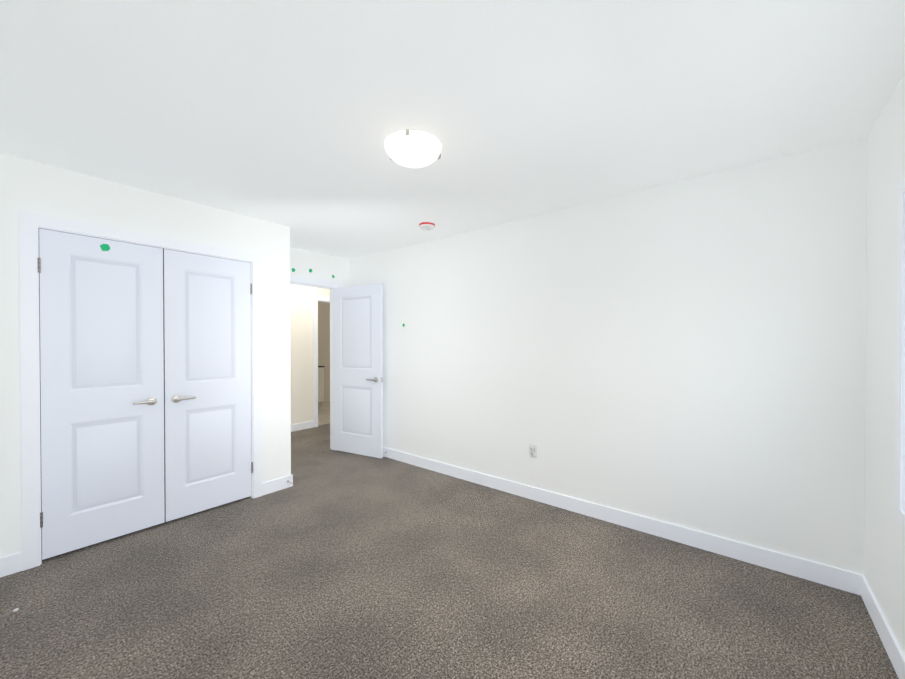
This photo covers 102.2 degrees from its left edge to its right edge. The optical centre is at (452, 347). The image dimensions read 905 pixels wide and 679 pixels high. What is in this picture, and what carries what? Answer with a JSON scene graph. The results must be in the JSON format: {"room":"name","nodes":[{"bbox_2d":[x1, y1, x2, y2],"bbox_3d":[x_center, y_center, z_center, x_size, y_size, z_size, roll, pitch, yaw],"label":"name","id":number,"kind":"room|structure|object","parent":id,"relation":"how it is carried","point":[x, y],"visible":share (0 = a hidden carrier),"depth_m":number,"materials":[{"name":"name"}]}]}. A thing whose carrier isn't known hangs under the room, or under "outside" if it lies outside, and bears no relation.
{"room":"empty bedroom","nodes":[
{"label":"empty bedroom","id":0,"kind":"room"},
{"bbox_2d":[0,153,290,557],"bbox_3d":[-2.125,0.098,2.783,0.110,2.440,1.776,0,1,39],"label":"wall","id":1,"kind":"structure","parent":0,"point":[28,186],"depth_m":2.51,"materials":[{"name":"paint"}]},
{"bbox_2d":[37,228,164,559],"bbox_3d":[-2.314,0.287,2.451,0.092,2.023,0.612,0,1,39],"label":"closet door","id":2,"kind":"structure","parent":1,"relation":"in","point":[102,388],"depth_m":2.43,"materials":[{"name":"white paint"}]},
{"bbox_2d":[100,244,109,250],"bbox_3d":[-2.325,-0.668,2.445,0.001,0.049,0.054,0,1,39],"label":"sticker","id":3,"kind":"object","parent":2,"relation":"attached to","point":[104,247],"visible":1,"depth_m":2.45,"materials":[{"name":"green paper"}]},
{"bbox_2d":[19,211,261,570],"bbox_3d":[-2.162,0.257,2.726,0.126,2.124,1.372,0,1,39],"label":"trim","id":4,"kind":"structure","parent":1,"relation":"attached to","point":[30,224],"depth_m":2.21,"materials":[{"name":"white paint"}]},
{"bbox_2d":[164,249,252,521],"bbox_3d":[-1.926,0.283,2.933,0.092,2.023,0.612,0,1,39],"label":"closet door","id":5,"kind":"structure","parent":1,"relation":"in","point":[207,339],"depth_m":2.91,"materials":[{"name":"white paint"}]},
{"bbox_2d":[272,474,292,486],"bbox_3d":[-1.782,1.256,3.672,0.703,0.110,0.024,0,1,39],"label":"baseboard","id":6,"kind":"structure","parent":1,"relation":"attached to","point":[283,482],"depth_m":3.40,"materials":[{"name":"white paint"}]},
{"bbox_2d":[290,284,329,424],"bbox_3d":[-2.049,0.070,6.228,0.130,2.440,5.020,0,1,39],"label":"wall","id":7,"kind":"structure","parent":0,"point":[302,353],"depth_m":5.73,"materials":[{"name":"paint"}]},
{"bbox_2d":[291,421,313,431],"bbox_3d":[-2.867,1.244,5.108,0.013,0.110,2.014,0,1,39],"label":"baseboard","id":8,"kind":"structure","parent":7,"relation":"attached to","point":[302,426],"depth_m":5.72,"materials":[{"name":"white paint"}]},
{"bbox_2d":[313,296,329,426],"bbox_3d":[-1.999,0.228,6.292,0.162,2.124,0.932,0,1,39],"label":"door frame","id":9,"kind":"structure","parent":7,"relation":"attached to","point":[316,299],"depth_m":5.91,"materials":[{"name":"white paint"}]},
{"bbox_2d":[290,247,349,286],"bbox_3d":[-1.776,0.086,4.318,0.110,2.440,1.274,0,1,39],"label":"wall","id":10,"kind":"structure","parent":0,"point":[321,266],"depth_m":4.43,"materials":[{"name":"paint"}]},
{"bbox_2d":[290,275,340,450],"bbox_3d":[-1.762,0.243,4.337,0.142,2.124,0.920,0,1,39],"label":"door frame","id":11,"kind":"structure","parent":10,"relation":"attached to","point":[310,282],"depth_m":4.62,"materials":[{"name":"white paint"}]},
{"bbox_2d":[333,283,382,457],"bbox_3d":[-1.143,0.271,4.424,0.765,2.023,0.217,0,1,39],"label":"entry door","id":12,"kind":"structure","parent":10,"relation":"in","point":[357,369],"depth_m":4.37,"materials":[{"name":"white paint"}]},
{"bbox_2d":[318,401,329,424],"bbox_3d":[-2.571,1.329,7.556,2.465,0.100,3.400,0,1,39],"label":"floor","id":13,"kind":"structure","parent":0,"point":[323,414],"depth_m":7.08,"materials":[{"name":"beige"}]},
{"bbox_2d":[318,366,324,406],"bbox_3d":[-3.257,0.841,7.697,0.606,0.875,0.885,0,1,39],"label":"bathroom vanity","id":14,"kind":"object","parent":13,"relation":"on","point":[320,384],"visible":0.15,"depth_m":7.79,"materials":[{"name":"white"}]},
{"bbox_2d":[318,302,329,402],"bbox_3d":[-3.375,0.054,8.122,0.110,2.440,3.510,0,1,39],"label":"wall","id":15,"kind":"structure","parent":0,"point":[323,333],"depth_m":8.52,"materials":[{"name":"paint"}]},
{"bbox_2d":[0,423,898,678],"bbox_3d":[-0.073,1.361,3.674,6.295,0.100,6.320,0,1,39],"label":"floor carpet","id":16,"kind":"object","parent":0,"point":[332,564],"visible":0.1,"depth_m":1.92,"materials":[{"name":"grey carpet"}]},
{"bbox_2d":[0,0,904,259],"bbox_3d":[-1.002,-1.196,4.464,8.960,0.120,6.620,0,1,39],"label":"ceiling","id":17,"kind":"structure","parent":0,"point":[293,115],"depth_m":1.62,"materials":[{"name":"paint"}]},
{"bbox_2d":[384,129,440,167],"bbox_3d":[-0.216,-1.058,1.985,0.314,0.115,0.308,0,1,39],"label":"flush-mount ceiling light","id":18,"kind":"object","parent":17,"relation":"attached to","point":[412,148],"visible":1,"depth_m":1.90,"materials":[{"name":"white glass"}]},
{"bbox_2d":[419,221,434,230],"bbox_3d":[-0.232,-1.098,3.332,0.152,0.057,0.152,0,1,39],"label":"smoke detector","id":19,"kind":"object","parent":17,"relation":"attached to","point":[427,225],"visible":1,"depth_m":3.28,"materials":[{"name":"white plastic"}]},
{"bbox_2d":[350,138,861,572],"bbox_3d":[0.485,0.093,3.388,4.800,2.440,0.110,0,1,39],"label":"wall","id":20,"kind":"structure","parent":0,"point":[712,354],"depth_m":2.52,"materials":[{"name":"paint"}]},
{"bbox_2d":[530,444,536,457],"bbox_3d":[0.695,0.895,3.145,0.070,0.114,0.034,0,1,39],"label":"duplex electrical outlet","id":21,"kind":"object","parent":20,"relation":"attached to","point":[533,450],"visible":1,"depth_m":3.14,"materials":[{"name":"white plastic"}]},
{"bbox_2d":[383,447,861,593],"bbox_3d":[0.427,1.258,3.364,4.530,0.110,0.015,0,1,39],"label":"baseboard","id":22,"kind":"structure","parent":20,"relation":"attached to","point":[842,579],"depth_m":2.53,"materials":[{"name":"white paint"}]},
{"bbox_2d":[858,74,904,654],"bbox_3d":[1.334,0.115,0.741,0.160,2.440,2.910,0,1,39],"label":"wall","id":23,"kind":"structure","parent":0,"point":[881,540],"depth_m":1.71,"materials":[{"name":"paint"}]},
{"bbox_2d":[856,573,904,678],"bbox_3d":[1.270,1.279,0.809,0.013,0.110,2.880,0,1,39],"label":"baseboard","id":24,"kind":"structure","parent":23,"relation":"attached to","point":[893,649],"depth_m":1.64,"materials":[{"name":"white paint"}]},
{"bbox_2d":[895,176,904,530],"bbox_3d":[1.361,0.024,0.828,0.126,1.380,1.620,0,1,39],"label":"window","id":25,"kind":"structure","parent":23,"relation":"in","point":[900,445],"depth_m":1.46,"materials":[{"name":"white paint"}]}
]}

